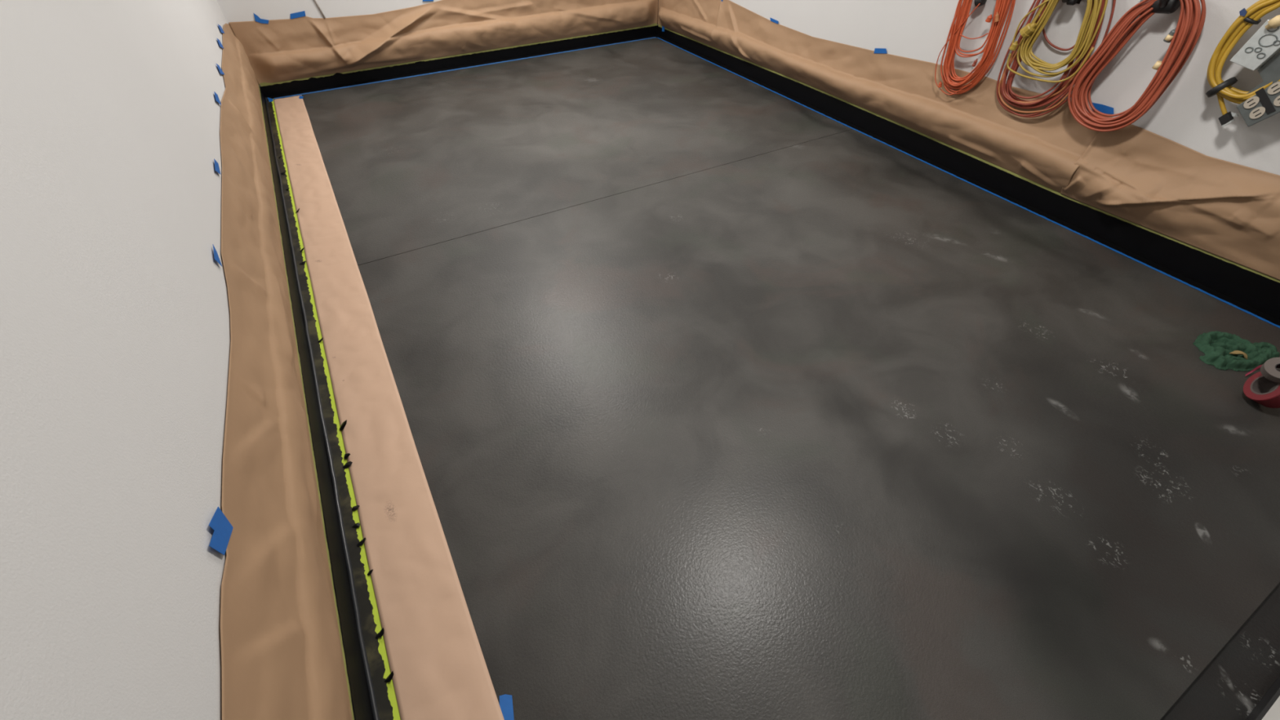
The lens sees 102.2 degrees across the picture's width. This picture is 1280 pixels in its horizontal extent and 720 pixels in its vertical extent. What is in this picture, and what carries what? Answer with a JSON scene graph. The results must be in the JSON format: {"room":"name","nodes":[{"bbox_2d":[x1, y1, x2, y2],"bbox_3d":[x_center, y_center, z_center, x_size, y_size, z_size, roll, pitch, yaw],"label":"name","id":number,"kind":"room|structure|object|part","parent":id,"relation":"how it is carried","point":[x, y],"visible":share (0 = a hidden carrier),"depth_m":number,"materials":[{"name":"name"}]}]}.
{"room":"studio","nodes":[
{"label":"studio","id":0,"kind":"room"},
{"bbox_2d":[0,0,231,719],"bbox_3d":[-1.692,-1.247,1.472,0.124,2.744,6.084,-22,50,-20],"label":"wall","id":1,"kind":"structure","parent":0,"point":[115,335],"depth_m":0.83,"materials":[{"name":"white paint"}]},
{"bbox_2d":[213,244,222,266],"bbox_3d":[-1.246,-0.304,1.522,0.001,0.047,0.073,-22,50,-20],"label":"tape piece","id":2,"kind":"object","parent":1,"relation":"attached to","point":[215,255],"visible":1,"depth_m":1.52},
{"bbox_2d":[213,158,221,174],"bbox_3d":[-1.574,-0.716,1.923,0.001,0.043,0.110,-22,50,-20],"label":"tape piece","id":3,"kind":"object","parent":1,"relation":"attached to","point":[216,165],"visible":1,"depth_m":1.92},
{"bbox_2d":[219,23,352,719],"bbox_3d":[-1.637,-0.620,2.247,0.054,0.561,5.961,-22,50,-20],"label":"paper","id":4,"kind":"object","parent":1,"relation":"attached to","point":[282,655],"visible":1,"depth_m":1.22,"materials":[{"name":"brown paper"}]},
{"bbox_2d":[213,91,221,104],"bbox_3d":[-1.980,-1.222,2.420,0.001,0.059,0.125,-22,50,-20],"label":"tape piece","id":5,"kind":"object","parent":4,"relation":"attached to","point":[217,99],"visible":1,"depth_m":2.42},
{"bbox_2d":[216,63,224,74],"bbox_3d":[-2.273,-1.571,2.796,0.001,0.081,0.137,-22,50,-20],"label":"tape piece","id":6,"kind":"object","parent":4,"relation":"attached to","point":[221,72],"visible":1,"depth_m":2.79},
{"bbox_2d":[208,506,233,555],"bbox_3d":[-0.762,0.312,0.939,0.001,0.077,0.101,-22,50,-20],"label":"tape piece","id":7,"kind":"object","parent":4,"relation":"attached to","point":[222,527],"visible":1,"depth_m":0.94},
{"bbox_2d":[217,38,224,48],"bbox_3d":[-2.553,-1.920,3.140,0.001,0.077,0.145,-22,50,-20],"label":"tape piece","id":8,"kind":"object","parent":4,"relation":"attached to","point":[219,41],"visible":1,"depth_m":3.14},
{"bbox_2d":[217,24,224,33],"bbox_3d":[-2.777,-2.193,3.423,0.001,0.081,0.177,-22,50,-20],"label":"tape piece","id":9,"kind":"object","parent":4,"relation":"attached to","point":[220,26],"visible":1,"depth_m":3.42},
{"bbox_2d":[257,84,354,719],"bbox_3d":[-1.661,-0.430,2.426,0.002,0.088,5.936,-22,50,-20],"label":"tape","id":10,"kind":"object","parent":1,"relation":"attached to","point":[313,459],"visible":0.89,"depth_m":1.62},
{"bbox_2d":[259,86,373,719],"bbox_3d":[-1.662,-0.397,2.459,0.008,0.143,5.968,-22,50,-20],"label":"baseboard","id":11,"kind":"structure","parent":1,"relation":"attached to","point":[360,697],"depth_m":1.63,"materials":[{"name":"black paint"}]},
{"bbox_2d":[264,97,379,719],"bbox_3d":[-1.652,-0.349,2.503,0.019,0.017,5.921,-22,50,-20],"label":"trim","id":12,"kind":"structure","parent":1,"relation":"attached to","point":[371,689],"depth_m":1.75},
{"bbox_2d":[266,97,393,719],"bbox_3d":[-1.633,-0.349,2.507,0.050,0.006,5.936,-22,50,-20],"label":"trim","id":13,"kind":"structure","parent":1,"relation":"attached to","point":[376,664],"depth_m":1.74,"materials":[{"name":"black paint"}]},
{"bbox_2d":[216,0,658,86],"bbox_3d":[-1.507,-3.877,4.047,4.097,2.744,0.124,-22,50,-20],"label":"wall","id":14,"kind":"structure","parent":0,"point":[233,11],"depth_m":4.10,"materials":[{"name":"white paint"}]},
{"bbox_2d":[313,0,325,17],"bbox_3d":[-2.594,-2.893,4.052,0.086,0.365,0.013,-22,50,-20],"label":"cable","id":15,"kind":"object","parent":14,"relation":"attached to","point":[315,2],"visible":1,"depth_m":4.14,"materials":[{"name":"grey plastic"}]},
{"bbox_2d":[259,22,657,86],"bbox_3d":[-1.473,-2.941,4.917,3.818,0.053,0.002,-22,50,-20],"label":"tape","id":16,"kind":"object","parent":14,"relation":"attached to","point":[262,84],"visible":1,"depth_m":4.81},
{"bbox_2d":[228,0,657,84],"bbox_3d":[-1.436,-3.054,4.711,3.836,0.448,0.150,-22,50,-20],"label":"paper","id":17,"kind":"object","parent":16,"relation":"attached to","point":[277,51],"visible":1,"depth_m":4.54,"materials":[{"name":"brown paper"}]},
{"bbox_2d":[253,13,268,23],"bbox_3d":[-2.942,-2.654,4.007,0.092,0.080,0.001,-22,50,-20],"label":"tape piece","id":18,"kind":"object","parent":17,"relation":"attached to","point":[257,18],"visible":1,"depth_m":4.01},
{"bbox_2d":[289,10,305,18],"bbox_3d":[-2.720,-2.741,4.100,0.121,0.044,0.001,-22,50,-20],"label":"tape piece","id":19,"kind":"object","parent":17,"relation":"attached to","point":[300,14],"visible":1,"depth_m":4.10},
{"bbox_2d":[260,25,657,97],"bbox_3d":[-1.473,-2.912,4.949,3.849,0.104,0.008,-22,50,-20],"label":"baseboard","id":20,"kind":"structure","parent":14,"relation":"attached to","point":[338,78],"depth_m":4.83,"materials":[{"name":"black paint"}]},
{"bbox_2d":[266,34,657,98],"bbox_3d":[-1.461,-2.862,4.968,3.849,0.007,0.052,-22,50,-20],"label":"trim","id":21,"kind":"structure","parent":14,"relation":"attached to","point":[652,36],"depth_m":4.84,"materials":[{"name":"black paint"}]},
{"bbox_2d":[273,37,1279,719],"bbox_3d":[0.370,-0.506,2.795,4.097,0.186,7.688,-22,50,-20],"label":"floor","id":22,"kind":"structure","parent":0,"point":[722,397],"depth_m":1.96,"materials":[{"name":"grey concrete"}]},
{"bbox_2d":[271,100,400,719],"bbox_3d":[-1.666,-0.440,2.571,0.086,0.040,5.634,-22,50,-20],"label":"tape","id":23,"kind":"object","parent":22,"relation":"on","point":[388,675],"visible":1,"depth_m":1.75,"materials":[{"name":"yellow plastic"}]},
{"bbox_2d":[273,95,504,719],"bbox_3d":[-1.584,-0.501,2.653,0.225,0.007,5.479,-22,50,-20],"label":"wooden board","id":24,"kind":"object","parent":22,"relation":"on","point":[437,661],"visible":1,"depth_m":1.74,"materials":[{"name":"beige wood"}]},
{"bbox_2d":[274,36,657,98],"bbox_3d":[-1.430,-2.850,4.959,3.748,0.001,0.055,-22,50,-20],"label":"tape","id":25,"kind":"object","parent":22,"relation":"on","point":[654,37],"visible":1,"depth_m":4.83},
{"bbox_2d":[499,694,514,719],"bbox_3d":[-0.336,0.885,1.301,0.036,0.001,0.075,-9,46,-8],"label":"tape piece","id":26,"kind":"object","parent":22,"relation":"on","point":[505,700],"visible":1,"depth_m":1.31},
{"bbox_2d":[656,36,1279,328],"bbox_3d":[1.645,-1.687,3.818,0.045,0.001,5.906,-22,50,-20],"label":"tape","id":27,"kind":"object","parent":22,"relation":"on","point":[1037,214],"visible":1,"depth_m":3.02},
{"bbox_2d":[1193,330,1279,371],"bbox_3d":[2.526,-0.047,2.188,0.357,0.034,0.244,-22,50,-20],"label":"rag","id":28,"kind":"object","parent":22,"relation":"on","point":[1217,353],"visible":0.93,"depth_m":2.17,"materials":[{"name":"green fabric"}]},
{"bbox_2d":[1229,350,1247,359],"bbox_3d":[2.499,-0.024,2.148,0.033,0.029,0.061,-22,50,-20],"label":"scrap","id":29,"kind":"object","parent":28,"relation":"on","point":[1236,352],"visible":1,"depth_m":2.15,"materials":[{"name":"beige paper"}]},
{"bbox_2d":[1243,364,1279,408],"bbox_3d":[2.412,0.072,1.990,0.108,0.147,0.241,12,47,11],"label":"tape roll","id":30,"kind":"object","parent":22,"relation":"on","point":[1256,388],"visible":0.83,"depth_m":1.98,"materials":[{"name":"plastic"}]},
{"bbox_2d":[1260,357,1279,382],"bbox_3d":[2.377,0.037,1.914,0.096,0.068,0.094,-22,50,-20],"label":"tape roll","id":31,"kind":"object","parent":30,"relation":"on","point":[1268,370],"visible":1,"depth_m":1.92,"materials":[{"name":"plastic"}]},
{"bbox_2d":[729,0,1279,175],"bbox_3d":[1.757,-2.657,2.849,0.124,2.744,6.084,-22,50,-20],"label":"wall","id":32,"kind":"structure","parent":0,"point":[1184,114],"depth_m":2.55,"materials":[{"name":"white paint"}]},
{"bbox_2d":[657,0,1112,193],"bbox_3d":[1.234,-2.400,4.057,0.120,0.464,4.404,-22,50,-20],"label":"paper","id":33,"kind":"object","parent":32,"relation":"attached to","point":[1044,150],"visible":0.98,"depth_m":3.42,"materials":[{"name":"brown paper"}]},
{"bbox_2d":[769,17,778,23],"bbox_3d":[1.092,-2.763,4.203,0.001,0.026,0.107,-22,50,-20],"label":"tape piece","id":34,"kind":"object","parent":33,"relation":"attached to","point":[771,19],"visible":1,"depth_m":4.20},
{"bbox_2d":[874,48,887,53],"bbox_3d":[1.639,-2.101,3.512,0.001,0.049,0.107,-22,50,-20],"label":"tape piece","id":35,"kind":"object","parent":33,"relation":"attached to","point":[876,50],"visible":1,"depth_m":3.51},
{"bbox_2d":[1092,102,1113,114],"bbox_3d":[2.338,-1.270,2.612,0.001,0.039,0.122,-22,50,-20],"label":"tape piece","id":36,"kind":"object","parent":33,"relation":"attached to","point":[1101,108],"visible":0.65,"depth_m":2.60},
{"bbox_2d":[656,35,1279,325],"bbox_3d":[1.651,-1.704,3.831,0.046,0.007,5.968,-22,50,-20],"label":"trim","id":37,"kind":"structure","parent":32,"relation":"attached to","point":[1208,290],"depth_m":3.03,"materials":[{"name":"black paint"}]},
{"bbox_2d":[657,26,1279,319],"bbox_3d":[1.671,-1.763,3.786,0.008,0.155,5.968,-22,50,-20],"label":"baseboard","id":38,"kind":"structure","parent":32,"relation":"attached to","point":[1255,291],"depth_m":2.96,"materials":[{"name":"black paint"}]},
{"bbox_2d":[657,23,1279,282],"bbox_3d":[1.670,-1.795,3.754,0.002,0.108,5.936,-22,50,-20],"label":"tape","id":39,"kind":"object","parent":32,"relation":"attached to","point":[659,25],"visible":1,"depth_m":3.12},
{"bbox_2d":[1062,0,1081,4],"bbox_3d":[2.095,-1.792,2.484,0.161,0.140,0.037,-22,50,-20],"label":"wall hook","id":40,"kind":"object","parent":32,"relation":"attached to","point":[1078,2],"visible":0.65,"depth_m":2.51,"materials":[{"name":"black metal"}]},
{"bbox_2d":[996,0,1115,117],"bbox_3d":[2.130,-1.608,2.665,0.073,0.667,0.441,-22,50,-20],"label":"extension cord","id":41,"kind":"object","parent":40,"relation":"hanging from","point":[1003,90],"visible":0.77,"depth_m":2.76,"materials":[{"name":"plastic"}]},
{"bbox_2d":[1006,0,1107,83],"bbox_3d":[2.094,-1.654,2.581,0.069,0.463,0.395,-28,52,-25],"label":"extension cord","id":42,"kind":"object","parent":40,"relation":"hanging from","point":[1025,52],"visible":1,"depth_m":2.62,"materials":[{"name":"rubber"}]},
{"bbox_2d":[1158,0,1168,8],"bbox_3d":[2.291,-1.580,2.210,0.161,0.140,0.037,-22,50,-20],"label":"wall hook","id":43,"kind":"object","parent":32,"relation":"attached to","point":[1162,3],"visible":0.45,"depth_m":2.22,"materials":[{"name":"black metal"}]},
{"bbox_2d":[1067,0,1205,132],"bbox_3d":[2.294,-1.385,2.404,0.105,0.602,0.367,-22,50,-20],"label":"extension cord","id":44,"kind":"object","parent":43,"relation":"hanging from","point":[1183,39],"visible":0.98,"depth_m":2.36,"materials":[{"name":"orange rubber"}]},
{"bbox_2d":[1060,116,1279,279],"bbox_3d":[2.703,-0.568,2.244,0.117,0.421,1.586,-22,50,-20],"label":"paper","id":45,"kind":"object","parent":32,"relation":"attached to","point":[1228,211],"visible":1,"depth_m":2.44,"materials":[{"name":"brown paper"}]},
{"bbox_3d":[1.874,-2.045,2.800,0.146,0.139,0.037,-22,50,-20],"label":"wall hook","id":46,"kind":"object","parent":32,"relation":"attached to","visible":0},
{"bbox_2d":[934,0,1015,95],"bbox_3d":[1.907,-1.846,2.945,0.072,0.631,0.340,-20,49,-19],"label":"extension cord","id":47,"kind":"object","parent":46,"relation":"hanging from","point":[962,15],"visible":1,"depth_m":2.96,"materials":[{"name":"rubber"}]},
{"bbox_3d":[2.477,-1.400,1.917,0.169,0.139,0.037,-22,50,-20],"label":"wall hook","id":48,"kind":"object","parent":32,"relation":"attached to","visible":0},
{"bbox_2d":[1205,0,1279,126],"bbox_3d":[2.477,-1.198,2.046,0.135,0.516,0.362,-18,48,-17],"label":"extension cord","id":49,"kind":"object","parent":48,"relation":"hanging from","point":[1255,105],"visible":1,"depth_m":2.07,"materials":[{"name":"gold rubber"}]},
{"bbox_2d":[1243,96,1259,108],"bbox_3d":[2.487,-1.047,2.098,0.005,0.046,0.038,-22,50,-20],"label":"receptacle","id":50,"kind":"object","parent":49,"relation":"attached to","point":[1253,102],"depth_m":2.10,"materials":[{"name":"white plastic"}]},
{"bbox_2d":[1248,106,1265,119],"bbox_3d":[2.506,-1.003,2.094,0.005,0.046,0.038,-22,50,-20],"label":"receptacle","id":51,"kind":"object","parent":49,"relation":"attached to","point":[1255,113],"depth_m":2.09,"materials":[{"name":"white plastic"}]},
{"bbox_3d":[2.527,-1.141,2.030,0.028,0.214,0.128,-22,50,-20],"label":"plate","id":52,"kind":"part","parent":49,"relation":"part of","materials":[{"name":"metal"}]},
{"bbox_2d":[1266,81,1279,94],"bbox_3d":[2.503,-1.071,2.031,0.005,0.046,0.038,-22,50,-20],"label":"receptacle","id":53,"kind":"object","parent":49,"relation":"attached to","point":[1274,89],"depth_m":2.03,"materials":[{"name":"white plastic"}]},
{"bbox_2d":[1273,95,1279,106],"bbox_3d":[2.524,-1.023,2.028,0.005,0.046,0.038,-22,50,-20],"label":"receptacle","id":54,"kind":"object","parent":49,"relation":"attached to","point":[1276,98],"depth_m":2.04,"materials":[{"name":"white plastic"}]},
{"bbox_3d":[1.580,-0.011,0.272,4.097,2.762,0.155,-22,50,-20],"label":"wall","id":55,"kind":"structure","parent":0,"visible":0},
{"bbox_2d":[1245,675,1279,719],"bbox_3d":[1.552,0.129,0.485,3.725,2.261,0.051,-22,50,-20],"label":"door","id":56,"kind":"structure","parent":55,"relation":"in","point":[1268,708],"depth_m":1.30,"materials":[{"name":"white paint"}]},
{"bbox_3d":[1.554,0.119,0.469,3.725,2.224,0.043,-22,50,-20],"label":"panel","id":57,"kind":"part","parent":56,"relation":"part of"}
]}

